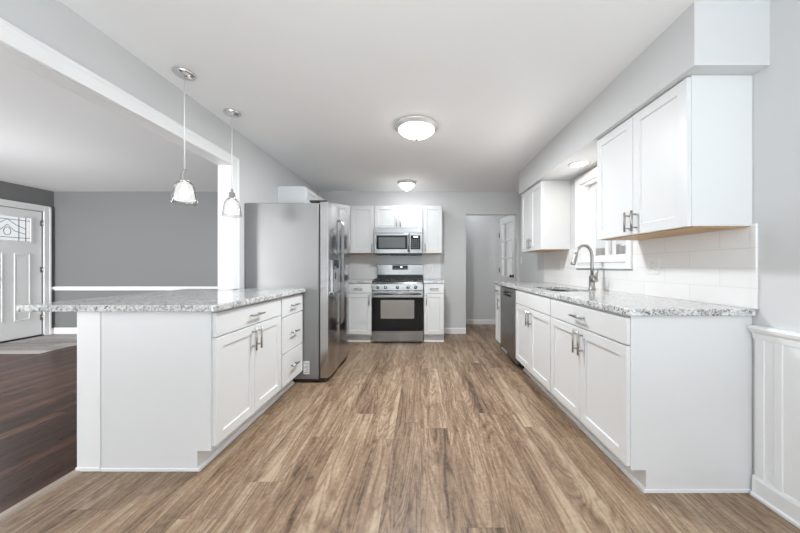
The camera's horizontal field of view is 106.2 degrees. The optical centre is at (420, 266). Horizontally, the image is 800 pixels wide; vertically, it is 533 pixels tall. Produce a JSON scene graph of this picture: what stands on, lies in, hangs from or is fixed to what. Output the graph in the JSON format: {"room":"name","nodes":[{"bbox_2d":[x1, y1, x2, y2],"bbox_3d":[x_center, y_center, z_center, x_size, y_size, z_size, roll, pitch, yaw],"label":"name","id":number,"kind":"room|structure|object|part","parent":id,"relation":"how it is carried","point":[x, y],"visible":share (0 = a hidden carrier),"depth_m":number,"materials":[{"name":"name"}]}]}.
{"room":"kitchen","nodes":[
{"label":"kitchen","id":0,"kind":"room"},
{"bbox_2d":[0,181,53,333],"bbox_3d":[-6.190,-0.065,1.155,0.120,2.370,7.910,0,0,0],"label":"wall","id":1,"kind":"structure","parent":0,"point":[8,191],"depth_m":4.76,"materials":[{"name":"grey paint"}]},
{"bbox_2d":[0,199,51,342],"bbox_3d":[-6.148,0.068,4.465,0.164,2.105,0.990,0,0,0],"label":"door","id":2,"kind":"structure","parent":1,"relation":"in","point":[21,269],"depth_m":4.64,"materials":[{"name":"white wood"}]},
{"bbox_3d":[-6.137,0.315,4.310,0.010,1.030,0.190,0,0,0],"label":"panel","id":3,"kind":"part","parent":2,"relation":"part of","materials":[{"name":"white wood"}]},
{"bbox_3d":[-6.135,-0.573,4.465,0.014,0.409,0.544,0,0,0],"label":"lite frame","id":4,"kind":"part","parent":2,"relation":"part of","materials":[{"name":"white"}]},
{"bbox_3d":[-6.137,0.315,4.620,0.010,1.030,0.190,0,0,0],"label":"panel","id":5,"kind":"part","parent":2,"relation":"part of","materials":[{"name":"white"}]},
{"bbox_2d":[75,312,100,471],"bbox_3d":[-1.821,0.682,2.159,0.134,0.876,1.047,0,0,0],"label":"wall","id":6,"kind":"structure","parent":0,"point":[88,323],"depth_m":1.64,"materials":[{"name":"white paint"}]},
{"bbox_2d":[0,470,80,519],"bbox_3d":[-1.880,1.116,-0.579,0.050,0.008,4.442,0,0,0],"label":"trim","id":7,"kind":"structure","parent":6,"relation":"attached to","point":[61,480],"depth_m":1.46,"materials":[{"name":"beige wood"}]},
{"bbox_2d":[0,0,318,289],"bbox_3d":[-1.750,-0.065,1.105,0.100,2.370,7.810,0,0,0],"label":"wall","id":8,"kind":"structure","parent":0,"point":[52,23],"depth_m":1.86,"materials":[{"name":"grey paint"}]},
{"bbox_2d":[0,18,239,289],"bbox_3d":[-1.739,-0.394,1.050,0.122,1.202,3.459,0,0,0],"label":"door frame","id":9,"kind":"structure","parent":8,"relation":"attached to","point":[11,36],"depth_m":1.80,"materials":[{"name":"white"}]},
{"bbox_2d":[278,186,323,203],"bbox_3d":[-1.511,-0.809,3.975,0.374,0.278,0.850,0,0,0],"label":"upper cabinet","id":10,"kind":"object","parent":8,"relation":"attached to","point":[286,194],"visible":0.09,"depth_m":3.55,"materials":[{"name":"white wood"}]},
{"bbox_3d":[-1.370,-0.808,3.765,0.020,0.268,0.418,0,0,0],"label":"door","id":11,"kind":"part","parent":10,"relation":"part of","materials":[{"name":"white wood"}]},
{"bbox_2d":[331,203,351,253],"bbox_3d":[-1.397,-0.577,4.700,0.596,0.743,0.600,0,0,0],"label":"upper cabinet","id":12,"kind":"object","parent":8,"relation":"attached to","point":[345,208],"visible":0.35,"depth_m":4.61,"materials":[{"name":"white wood"}]},
{"bbox_2d":[54,192,519,333],"bbox_3d":[-2.243,-0.065,5.056,7.775,2.370,0.108,0,0,0],"label":"wall","id":13,"kind":"structure","parent":0,"point":[101,238],"depth_m":5.01,"materials":[{"name":"grey paint"}]},
{"bbox_2d":[52,328,76,333],"bbox_3d":[-3.965,1.070,4.986,4.330,0.100,0.048,0,0,0],"label":"baseboard","id":14,"kind":"structure","parent":13,"relation":"attached to","point":[54,330],"depth_m":5.00,"materials":[{"name":"white wood"}]},
{"bbox_2d":[52,286,217,289],"bbox_3d":[-3.965,0.366,4.986,4.330,0.068,0.048,0,0,0],"label":"chair rail","id":15,"kind":"object","parent":13,"relation":"attached to","point":[53,287],"visible":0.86,"depth_m":4.99,"materials":[{"name":"white wood"}]},
{"bbox_2d":[350,206,374,253],"bbox_3d":[-0.916,-0.577,4.817,0.380,0.743,0.376,0,0,0],"label":"upper cabinet","id":16,"kind":"object","parent":13,"relation":"attached to","point":[362,218],"visible":0.94,"depth_m":4.67,"materials":[{"name":"white wood"}]},
{"bbox_2d":[375,206,422,227],"bbox_3d":[-0.348,-0.771,4.817,0.752,0.353,0.376,0,0,0],"label":"upper cabinet","id":17,"kind":"object","parent":13,"relation":"attached to","point":[385,216],"visible":0.9,"depth_m":4.67,"materials":[{"name":"white wood"}]},
{"bbox_3d":[-0.534,-0.770,4.675,0.368,0.343,0.020,0,0,0],"label":"door","id":18,"kind":"part","parent":17,"relation":"part of","materials":[{"name":"white wood"}]},
{"bbox_2d":[374,228,422,255],"bbox_3d":[-0.348,-0.384,4.778,0.748,0.420,0.445,0,0,0],"label":"microwave","id":19,"kind":"object","parent":17,"relation":"attached to","point":[387,241],"visible":1,"depth_m":4.60,"materials":[{"name":"grey metal"}]},
{"bbox_3d":[-0.446,-0.371,4.599,0.475,0.213,0.002,0,0,0],"label":"door glass","id":20,"kind":"part","parent":19,"relation":"part of","materials":[{"name":"black glass"}]},
{"bbox_3d":[-0.449,-0.356,4.618,0.546,0.312,0.034,0,0,0],"label":"door","id":21,"kind":"part","parent":19,"relation":"part of","materials":[{"name":"silver metal"}]},
{"bbox_3d":[-0.073,-0.356,4.618,0.199,0.312,0.034,0,0,0],"label":"control panel","id":22,"kind":"part","parent":19,"relation":"part of","materials":[{"name":"silver metal"}]},
{"bbox_3d":[-0.162,-0.770,4.675,0.368,0.343,0.020,0,0,0],"label":"door","id":23,"kind":"part","parent":17,"relation":"part of","materials":[{"name":"white wood"}]},
{"bbox_2d":[423,206,441,253],"bbox_3d":[0.180,-0.577,4.817,0.300,0.743,0.376,0,0,0],"label":"upper cabinet","id":24,"kind":"object","parent":13,"relation":"attached to","point":[432,215],"visible":0.98,"depth_m":4.67,"materials":[{"name":"white wood"}]},
{"bbox_2d":[444,328,465,333],"bbox_3d":[0.547,1.073,5.003,0.405,0.095,0.015,0,0,0],"label":"baseboard","id":25,"kind":"structure","parent":13,"relation":"attached to","point":[446,330],"depth_m":5.00,"materials":[{"name":"white wood"}]},
{"bbox_2d":[0,0,770,191],"bbox_3d":[-2.225,-1.300,1.525,8.010,0.100,8.850,0,0,0],"label":"ceiling","id":26,"kind":"structure","parent":0,"point":[322,88],"depth_m":2.07,"materials":[{"name":"white paint"}]},
{"bbox_2d":[171,67,197,204],"bbox_3d":[-1.528,-0.827,1.939,0.140,0.846,0.140,0,0,0],"label":"pendant lamp","id":27,"kind":"object","parent":26,"relation":"hanging from","point":[184,191],"visible":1,"depth_m":1.92,"materials":[{"name":"white glass"}]},
{"bbox_3d":[-1.528,-0.481,1.939,0.112,0.119,0.112,0,0,0],"label":"lamp shade","id":28,"kind":"part","parent":27,"relation":"part of","materials":[{"name":"white glass"}]},
{"bbox_2d":[179,169,189,183],"bbox_3d":[-1.528,-0.586,1.939,0.060,0.088,0.060,0,0,0],"label":"socket","id":29,"kind":"object","parent":27,"relation":"attached to","point":[184,177],"depth_m":1.92,"materials":[{"name":"silver metal"}]},
{"bbox_3d":[-1.528,-0.917,1.939,0.007,0.605,0.007,0,0,0],"label":"cord","id":30,"kind":"part","parent":27,"relation":"part of","materials":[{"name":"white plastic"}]},
{"bbox_2d":[222,109,241,216],"bbox_3d":[-1.534,-0.827,2.435,0.140,0.846,0.140,0,0,0],"label":"pendant lamp","id":31,"kind":"object","parent":26,"relation":"hanging from","point":[231,205],"visible":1,"depth_m":2.42,"materials":[{"name":"silver metal"}]},
{"bbox_2d":[228,189,235,199],"bbox_3d":[-1.534,-0.586,2.435,0.060,0.088,0.060,0,0,0],"label":"socket","id":32,"kind":"object","parent":31,"relation":"attached to","point":[231,194],"depth_m":2.42,"materials":[{"name":"silver metal"}]},
{"bbox_3d":[-1.534,-0.481,2.435,0.112,0.119,0.112,0,0,0],"label":"lamp shade","id":33,"kind":"part","parent":31,"relation":"part of","materials":[{"name":"white glass"}]},
{"bbox_3d":[-1.534,-0.917,2.435,0.007,0.605,0.007,0,0,0],"label":"cord","id":34,"kind":"part","parent":31,"relation":"part of","materials":[{"name":"white plastic"}]},
{"bbox_2d":[397,180,415,191],"bbox_3d":[-0.210,-1.178,4.450,0.280,0.144,0.280,0,0,0],"label":"ceiling light","id":35,"kind":"object","parent":26,"relation":"attached to","point":[406,185],"visible":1,"depth_m":4.37,"materials":[{"name":"white glass"}]},
{"bbox_2d":[399,183,414,190],"bbox_3d":[-0.210,-1.169,4.450,0.235,0.095,0.235,0,0,0],"label":"diffuser","id":36,"kind":"object","parent":35,"relation":"attached to","point":[406,186],"depth_m":4.39,"materials":[{"name":"white glass"}]},
{"bbox_2d":[395,115,437,140],"bbox_3d":[-0.040,-1.185,2.670,0.384,0.128,0.384,0,0,0],"label":"ceiling light","id":37,"kind":"object","parent":26,"relation":"attached to","point":[414,127],"visible":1,"depth_m":2.57,"materials":[{"name":"white glass"}]},
{"bbox_2d":[399,122,433,139],"bbox_3d":[-0.040,-1.176,2.670,0.323,0.080,0.323,0,0,0],"label":"diffuser","id":38,"kind":"object","parent":37,"relation":"attached to","point":[410,130],"depth_m":2.59,"materials":[{"name":"white glass"}]},
{"bbox_2d":[0,324,799,532],"bbox_3d":[-2.225,1.169,1.575,8.010,0.102,8.750,0,0,0],"label":"floor","id":39,"kind":"structure","parent":0,"point":[453,435],"depth_m":1.67,"materials":[{"name":"brown wood"}]},
{"bbox_2d":[100,298,280,471],"bbox_3d":[-1.422,0.681,2.037,0.656,0.877,0.801,0,0,0],"label":"base cabinet","id":40,"kind":"object","parent":39,"relation":"on","point":[177,388],"visible":0.99,"depth_m":1.64,"materials":[{"name":"white wood"}]},
{"bbox_2d":[16,288,305,311],"bbox_3d":[-1.638,0.225,2.240,1.068,0.034,1.274,0,0,0],"label":"countertop","id":41,"kind":"structure","parent":40,"relation":"on","point":[183,300],"depth_m":1.83,"materials":[{"name":"stone"}]},
{"bbox_3d":[-1.479,1.110,2.037,0.542,0.020,0.801,0,0,0],"label":"shoe moulding","id":42,"kind":"part","parent":40,"relation":"part of","materials":[{"name":"white wood"}]},
{"bbox_3d":[-1.140,0.695,1.847,0.020,0.594,0.382,0,0,0],"label":"door","id":43,"kind":"part","parent":40,"relation":"part of","materials":[{"name":"white wood"}]},
{"bbox_3d":[-1.140,0.324,2.039,0.020,0.132,0.767,0,0,0],"label":"drawer","id":44,"kind":"part","parent":40,"relation":"part of","materials":[{"name":"white wood"}]},
{"bbox_3d":[-1.112,0.485,2.008,0.036,0.150,0.012,0,0,0],"label":"handle","id":45,"kind":"part","parent":40,"relation":"part of","materials":[{"name":"silver metal"}]},
{"bbox_3d":[-1.112,0.324,2.039,0.036,0.012,0.150,0,0,0],"label":"handle","id":46,"kind":"part","parent":40,"relation":"part of","materials":[{"name":"silver metal"}]},
{"bbox_3d":[-1.112,0.485,2.071,0.036,0.150,0.012,0,0,0],"label":"handle","id":47,"kind":"part","parent":40,"relation":"part of","materials":[{"name":"silver metal"}]},
{"bbox_3d":[-1.140,0.695,2.232,0.020,0.594,0.382,0,0,0],"label":"door","id":48,"kind":"part","parent":40,"relation":"part of","materials":[{"name":"white wood"}]},
{"bbox_2d":[270,293,301,403],"bbox_3d":[-1.393,0.681,2.653,0.599,0.877,0.430,0,0,0],"label":"base cabinet","id":49,"kind":"object","parent":39,"relation":"on","point":[291,305],"visible":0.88,"depth_m":2.61,"materials":[{"name":"white wood"}]},
{"bbox_3d":[-1.216,1.110,2.653,0.017,0.020,0.430,0,0,0],"label":"shoe moulding","id":50,"kind":"part","parent":49,"relation":"part of","materials":[{"name":"white wood"}]},
{"bbox_3d":[-1.140,0.337,2.653,0.020,0.157,0.418,0,0,0],"label":"drawer","id":51,"kind":"part","parent":49,"relation":"part of","materials":[{"name":"white wood"}]},
{"bbox_3d":[-1.140,0.861,2.653,0.020,0.262,0.418,0,0,0],"label":"drawer","id":52,"kind":"part","parent":49,"relation":"part of","materials":[{"name":"white wood"}]},
{"bbox_3d":[-1.140,0.573,2.653,0.020,0.299,0.418,0,0,0],"label":"drawer","id":53,"kind":"part","parent":49,"relation":"part of","materials":[{"name":"white wood"}]},
{"bbox_2d":[245,200,348,381],"bbox_3d":[-1.271,0.239,3.304,0.850,1.762,0.844,0,0,0],"label":"refrigerator","id":54,"kind":"object","parent":39,"relation":"on","point":[288,245],"visible":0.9,"depth_m":2.88,"materials":[{"name":"grey metal"}]},
{"bbox_3d":[-0.925,0.226,3.079,0.090,1.699,0.389,0,0,0],"label":"door","id":55,"kind":"part","parent":54,"relation":"part of","materials":[{"name":"silver metal"}]},
{"bbox_3d":[-0.877,-0.024,3.064,0.026,0.077,0.174,0,0,0],"label":"control panel","id":56,"kind":"part","parent":54,"relation":"part of","materials":[{"name":"black glass"}]},
{"bbox_3d":[-0.867,0.060,3.246,0.041,1.134,0.016,0,0,0],"label":"handle","id":57,"kind":"part","parent":54,"relation":"part of","materials":[{"name":"silver metal"}]},
{"bbox_3d":[-0.867,0.060,3.306,0.041,1.134,0.016,0,0,0],"label":"handle","id":58,"kind":"part","parent":54,"relation":"part of","materials":[{"name":"silver metal"}]},
{"bbox_3d":[-0.925,0.226,3.502,0.090,1.699,0.447,0,0,0],"label":"door","id":59,"kind":"part","parent":54,"relation":"part of","materials":[{"name":"silver metal"}]},
{"bbox_2d":[349,283,371,341],"bbox_3d":[-0.913,0.681,4.674,0.385,0.877,0.651,0,0,0],"label":"base cabinet","id":60,"kind":"object","parent":39,"relation":"on","point":[360,294],"visible":0.83,"depth_m":4.39,"materials":[{"name":"white wood"}]},
{"bbox_3d":[-0.913,0.324,4.395,0.373,0.132,0.020,0,0,0],"label":"drawer","id":61,"kind":"part","parent":60,"relation":"part of","materials":[{"name":"white wood"}]},
{"bbox_3d":[-0.913,0.695,4.395,0.373,0.594,0.020,0,0,0],"label":"door","id":62,"kind":"part","parent":60,"relation":"part of","materials":[{"name":"white wood"}]},
{"bbox_3d":[-0.913,1.110,4.471,0.385,0.020,0.017,0,0,0],"label":"shoe moulding","id":63,"kind":"part","parent":60,"relation":"part of","materials":[{"name":"white wood"}]},
{"bbox_2d":[349,279,373,282],"bbox_3d":[-0.917,0.225,4.688,0.390,0.034,0.626,0,0,0],"label":"countertop","id":64,"kind":"structure","parent":60,"relation":"on","point":[352,280],"depth_m":4.42,"materials":[{"name":"stone"}]},
{"bbox_2d":[372,264,422,341],"bbox_3d":[-0.343,0.541,4.657,0.750,1.158,0.680,0,0,0],"label":"range","id":65,"kind":"object","parent":39,"relation":"on","point":[397,289],"visible":1,"depth_m":4.38,"materials":[{"name":"grey metal"}]},
{"bbox_3d":[-0.343,0.398,4.346,0.690,0.026,0.058,0,0,0],"label":"handle","id":66,"kind":"part","parent":65,"relation":"part of","materials":[{"name":"silver metal"}]},
{"bbox_3d":[-0.343,1.019,4.397,0.750,0.158,0.035,0,0,0],"label":"storage drawer","id":67,"kind":"part","parent":65,"relation":"part of","materials":[{"name":"silver metal"}]},
{"bbox_3d":[-0.343,0.694,4.396,0.750,0.478,0.038,0,0,0],"label":"oven door","id":68,"kind":"part","parent":65,"relation":"part of","materials":[{"name":"black glass"}]},
{"bbox_3d":[-0.343,0.406,4.394,0.750,0.096,0.042,0,0,0],"label":"door rail","id":69,"kind":"part","parent":65,"relation":"part of","materials":[{"name":"silver metal"}]},
{"bbox_2d":[372,279,422,281],"bbox_3d":[-0.343,0.219,4.676,0.750,0.014,0.529,0,0,0],"label":"cooktop","id":70,"kind":"object","parent":65,"relation":"in","point":[375,280],"depth_m":4.44,"materials":[{"name":"black metal"}]},
{"bbox_3d":[-0.343,0.289,4.413,0.750,0.125,0.064,0,0,0],"label":"control panel","id":71,"kind":"part","parent":65,"relation":"part of","materials":[{"name":"silver metal"}]},
{"bbox_2d":[424,283,443,341],"bbox_3d":[0.195,0.681,4.674,0.301,0.877,0.651,0,0,0],"label":"base cabinet","id":72,"kind":"object","parent":39,"relation":"on","point":[433,292],"visible":0.99,"depth_m":4.39,"materials":[{"name":"white wood"}]},
{"bbox_2d":[423,279,444,282],"bbox_3d":[0.194,0.225,4.688,0.312,0.034,0.626,0,0,0],"label":"countertop","id":73,"kind":"structure","parent":72,"relation":"on","point":[424,280],"depth_m":4.42,"materials":[{"name":"stone"}]},
{"bbox_3d":[0.195,1.110,4.731,0.301,0.020,0.537,0,0,0],"label":"shoe moulding","id":74,"kind":"part","parent":72,"relation":"part of","materials":[{"name":"white wood"}]},
{"bbox_3d":[0.192,0.324,4.395,0.283,0.132,0.020,0,0,0],"label":"drawer","id":75,"kind":"part","parent":72,"relation":"part of","materials":[{"name":"white wood"}]},
{"bbox_3d":[0.192,0.695,4.395,0.283,0.594,0.020,0,0,0],"label":"door","id":76,"kind":"part","parent":72,"relation":"part of","materials":[{"name":"white wood"}]},
{"bbox_2d":[494,285,506,353],"bbox_3d":[1.313,0.681,3.986,0.656,0.877,0.262,0,0,0],"label":"base cabinet","id":77,"kind":"object","parent":39,"relation":"on","point":[497,290],"visible":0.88,"depth_m":3.99,"materials":[{"name":"white wood"}]},
{"bbox_3d":[1.031,0.324,3.986,0.020,0.132,0.250,0,0,0],"label":"drawer","id":78,"kind":"part","parent":77,"relation":"part of","materials":[{"name":"white wood"}]},
{"bbox_3d":[1.031,0.695,3.986,0.020,0.594,0.250,0,0,0],"label":"door","id":79,"kind":"part","parent":77,"relation":"part of","materials":[{"name":"white wood"}]},
{"bbox_2d":[500,286,523,368],"bbox_3d":[1.319,0.686,3.550,0.604,0.868,0.603,0,0,0],"label":"dishwasher","id":80,"kind":"object","parent":39,"relation":"on","point":[507,295],"visible":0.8,"depth_m":3.49,"materials":[{"name":"grey metal"}]},
{"bbox_3d":[1.036,0.631,3.550,0.033,0.754,0.603,0,0,0],"label":"door","id":81,"kind":"part","parent":80,"relation":"part of","materials":[{"name":"silver metal"}]},
{"bbox_3d":[1.091,1.075,3.550,0.030,0.050,0.403,0,0,0],"label":"access panel","id":82,"kind":"part","parent":80,"relation":"part of","materials":[{"name":"silver metal"}]},
{"bbox_2d":[516,290,561,407],"bbox_3d":[1.313,0.681,2.808,0.656,0.877,0.875,0,0,0],"label":"base cabinet","id":83,"kind":"object","parent":39,"relation":"on","point":[533,311],"visible":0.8,"depth_m":2.70,"materials":[{"name":"white wood"}]},
{"bbox_3d":[1.031,0.695,3.024,0.020,0.594,0.430,0,0,0],"label":"door","id":84,"kind":"part","parent":83,"relation":"part of","materials":[{"name":"white wood"}]},
{"bbox_3d":[1.003,0.485,2.776,0.036,0.150,0.012,0,0,0],"label":"handle","id":85,"kind":"part","parent":83,"relation":"part of","materials":[{"name":"silver metal"}]},
{"bbox_3d":[1.031,0.324,2.808,0.020,0.132,0.863,0,0,0],"label":"false drawer","id":86,"kind":"part","parent":83,"relation":"part of","materials":[{"name":"white wood"}]},
{"bbox_3d":[1.031,0.695,2.591,0.020,0.594,0.430,0,0,0],"label":"door","id":87,"kind":"part","parent":83,"relation":"part of","materials":[{"name":"white wood"}]},
{"bbox_3d":[1.107,1.110,2.808,0.017,0.020,0.875,0,0,0],"label":"shoe moulding","id":88,"kind":"part","parent":83,"relation":"part of","materials":[{"name":"white wood"}]},
{"bbox_2d":[551,298,751,492],"bbox_3d":[1.313,0.681,1.925,0.656,0.877,0.888,0,0,0],"label":"base cabinet","id":89,"kind":"object","parent":39,"relation":"on","point":[667,400],"visible":0.99,"depth_m":1.49,"materials":[{"name":"white wood"}]},
{"bbox_3d":[1.031,0.695,2.146,0.020,0.594,0.434,0,0,0],"label":"door","id":90,"kind":"part","parent":89,"relation":"part of","materials":[{"name":"white wood"}]},
{"bbox_3d":[1.003,0.485,1.960,0.036,0.150,0.012,0,0,0],"label":"handle","id":91,"kind":"part","parent":89,"relation":"part of","materials":[{"name":"silver metal"}]},
{"bbox_3d":[1.003,0.324,1.928,0.036,0.012,0.150,0,0,0],"label":"handle","id":92,"kind":"part","parent":89,"relation":"part of","materials":[{"name":"silver metal"}]},
{"bbox_3d":[1.003,0.485,1.897,0.036,0.150,0.012,0,0,0],"label":"handle","id":93,"kind":"part","parent":89,"relation":"part of","materials":[{"name":"silver metal"}]},
{"bbox_3d":[1.031,0.324,1.928,0.020,0.132,0.870,0,0,0],"label":"drawer","id":94,"kind":"part","parent":89,"relation":"part of","materials":[{"name":"white wood"}]},
{"bbox_3d":[1.031,0.695,1.710,0.020,0.594,0.434,0,0,0],"label":"door","id":95,"kind":"part","parent":89,"relation":"part of","materials":[{"name":"white wood"}]},
{"bbox_2d":[495,282,755,315],"bbox_3d":[1.323,0.225,2.800,0.622,0.034,2.670,0,0,0],"label":"countertop","id":96,"kind":"structure","parent":89,"relation":"on","point":[630,304],"depth_m":1.73,"materials":[{"name":"stone"}]},
{"bbox_2d":[551,290,572,291],"bbox_3d":[1.300,0.346,2.810,0.400,0.206,0.710,0,0,0],"label":"sink","id":97,"kind":"object","parent":96,"relation":"in","point":[551,290],"visible":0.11,"depth_m":3.11,"materials":[{"name":"grey metal"}]},
{"bbox_2d":[570,244,598,289],"bbox_3d":[1.447,0.003,2.654,0.222,0.409,0.113,0,0,0],"label":"faucet","id":98,"kind":"object","parent":96,"relation":"on","point":[593,279],"visible":1,"depth_m":2.67,"materials":[{"name":"silver metal"}]},
{"bbox_3d":[1.457,-0.057,2.680,0.169,0.289,0.027,0,0,0],"label":"spout","id":99,"kind":"part","parent":98,"relation":"part of","materials":[{"name":"silver metal"}]},
{"bbox_3d":[1.370,1.110,1.925,0.542,0.020,0.888,0,0,0],"label":"shoe moulding","id":100,"kind":"part","parent":89,"relation":"part of","materials":[{"name":"white wood"}]},
{"bbox_2d":[466,215,505,319],"bbox_3d":[0.988,-0.065,5.870,1.575,2.370,0.100,0,0,0],"label":"wall","id":101,"kind":"structure","parent":0,"point":[482,231],"depth_m":5.82,"materials":[{"name":"grey paint"}]},
{"bbox_2d":[466,320,495,323],"bbox_3d":[0.973,1.075,5.812,1.345,0.090,0.015,0,0,0],"label":"baseboard","id":102,"kind":"structure","parent":101,"relation":"attached to","point":[467,321],"depth_m":5.80,"materials":[{"name":"white wood"}]},
{"bbox_2d":[519,1,769,193],"bbox_3d":[1.467,-1.100,2.686,0.356,0.300,2.541,0,0,0],"label":"soffit","id":103,"kind":"structure","parent":0,"point":[709,37],"depth_m":1.57,"materials":[{"name":"grey paint"}]},
{"bbox_2d":[568,161,589,167],"bbox_3d":[1.459,-0.946,2.775,0.176,0.008,0.176,0,0,0],"label":"recessed light","id":104,"kind":"object","parent":103,"relation":"in","point":[576,163],"visible":1,"depth_m":2.77,"materials":[{"name":"white plastic"}]},
{"bbox_2d":[506,0,799,474],"bbox_3d":[1.704,-0.065,1.560,0.143,2.370,8.720,0,0,0],"label":"wall","id":105,"kind":"structure","parent":0,"point":[776,87],"depth_m":1.46,"materials":[{"name":"grey paint"}]},
{"bbox_2d":[499,215,514,281],"bbox_3d":[1.578,0.099,5.464,0.168,2.018,0.664,0,0,-8],"label":"door","id":106,"kind":"structure","parent":105,"relation":"in","point":[511,218],"depth_m":5.44,"materials":[{"name":"white wood"}]},
{"bbox_2d":[522,180,569,251],"bbox_3d":[1.465,-0.567,3.630,0.356,0.763,0.655,0,0,0],"label":"upper cabinet","id":107,"kind":"object","parent":105,"relation":"attached to","point":[545,206],"visible":1,"depth_m":3.30,"materials":[{"name":"white wood"}]},
{"bbox_3d":[1.333,-0.566,3.791,0.020,0.753,0.320,0,0,0],"label":"door","id":108,"kind":"part","parent":107,"relation":"part of","materials":[{"name":"white wood"}]},
{"bbox_3d":[1.333,-0.566,3.468,0.020,0.753,0.320,0,0,0],"label":"door","id":109,"kind":"part","parent":107,"relation":"part of","materials":[{"name":"white wood"}]},
{"bbox_3d":[1.496,-0.188,3.630,0.283,0.006,0.631,0,0,0],"label":"panel","id":110,"kind":"part","parent":107,"relation":"part of","materials":[{"name":"beige wood"}]},
{"bbox_2d":[560,261,562,270],"bbox_3d":[1.631,-0.010,3.480,0.008,0.116,0.072,0,0,0],"label":"outlet","id":111,"kind":"object","parent":105,"relation":"attached to","point":[561,262],"visible":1,"depth_m":3.48,"materials":[{"name":"white plastic"}]},
{"bbox_2d":[575,168,633,268],"bbox_3d":[1.695,-0.445,2.735,0.160,0.930,0.840,0,0,0],"label":"window","id":112,"kind":"structure","parent":105,"relation":"in","point":[585,185],"depth_m":3.03,"materials":[{"name":"white"}]},
{"bbox_3d":[1.745,-0.445,2.888,0.030,0.770,0.365,0,0,0],"label":"sash","id":113,"kind":"part","parent":112,"relation":"part of","materials":[{"name":"white wood"}]},
{"bbox_3d":[1.710,-0.445,2.735,0.130,0.800,0.700,0,0,0],"label":"frame","id":114,"kind":"part","parent":112,"relation":"part of","materials":[{"name":"white wood"}]},
{"bbox_3d":[1.710,-0.445,2.583,0.030,0.770,0.365,0,0,0],"label":"sash","id":115,"kind":"part","parent":112,"relation":"part of","materials":[{"name":"white"}]},
{"bbox_2d":[647,257,658,273],"bbox_3d":[1.631,-0.005,2.110,0.008,0.116,0.112,0,0,0],"label":"outlet","id":116,"kind":"object","parent":105,"relation":"attached to","point":[652,263],"visible":1,"depth_m":2.10,"materials":[{"name":"white plastic"}]},
{"bbox_2d":[597,75,751,239],"bbox_3d":[1.465,-0.572,1.875,0.356,0.752,0.777,0,0,0],"label":"upper cabinet","id":117,"kind":"object","parent":105,"relation":"attached to","point":[681,164],"visible":1,"depth_m":1.52,"materials":[{"name":"white wood"}]},
{"bbox_3d":[1.333,-0.571,2.067,0.020,0.742,0.381,0,0,0],"label":"door","id":118,"kind":"part","parent":117,"relation":"part of","materials":[{"name":"white wood"}]},
{"bbox_3d":[1.305,-0.281,1.907,0.036,0.125,0.012,0,0,0],"label":"handle","id":119,"kind":"part","parent":117,"relation":"part of","materials":[{"name":"silver metal"}]},
{"bbox_3d":[1.305,-0.281,1.844,0.036,0.125,0.012,0,0,0],"label":"handle","id":120,"kind":"part","parent":117,"relation":"part of","materials":[{"name":"silver metal"}]},
{"bbox_3d":[1.333,-0.571,1.683,0.020,0.742,0.381,0,0,0],"label":"door","id":121,"kind":"part","parent":117,"relation":"part of","materials":[{"name":"white wood"}]},
{"bbox_3d":[1.496,-0.199,1.875,0.283,0.006,0.753,0,0,0],"label":"panel","id":122,"kind":"part","parent":117,"relation":"part of","materials":[{"name":"beige wood"}]},
{"bbox_2d":[748,325,799,347],"bbox_3d":[1.625,0.321,-0.663,0.040,0.069,4.274,0,0,0],"label":"chair rail","id":123,"kind":"object","parent":105,"relation":"attached to","point":[775,335],"visible":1,"depth_m":1.37,"materials":[{"name":"white wood"}]},
{"bbox_2d":[750,474,799,528],"bbox_3d":[1.630,1.070,-0.663,0.030,0.100,4.274,0,0,0],"label":"baseboard","id":124,"kind":"structure","parent":105,"relation":"attached to","point":[781,503],"depth_m":1.37,"materials":[{"name":"white wood"}]},
{"bbox_2d":[755,339,799,501],"bbox_3d":[1.638,0.720,-0.664,0.014,0.800,4.272,0,0,0],"label":"wainscot","id":125,"kind":"structure","parent":105,"relation":"attached to","point":[777,366],"depth_m":1.37,"materials":[{"name":"white wood"}]},
{"label":"outside","id":126,"kind":"structure","parent":0,"visible":0},
{"bbox_3d":[5.450,1.370,6.500,7.100,0.100,13.000,0,0,0],"label":"ground","id":127,"kind":"structure","parent":126,"visible":0},
{"bbox_2d":[595,244,625,255],"bbox_3d":[4.237,0.420,6.500,0.125,1.800,8.100,0,0,0],"label":"fence","id":128,"kind":"object","parent":127,"relation":"on","point":[620,249],"visible":0.04,"depth_m":6.45,"materials":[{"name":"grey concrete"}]}
]}

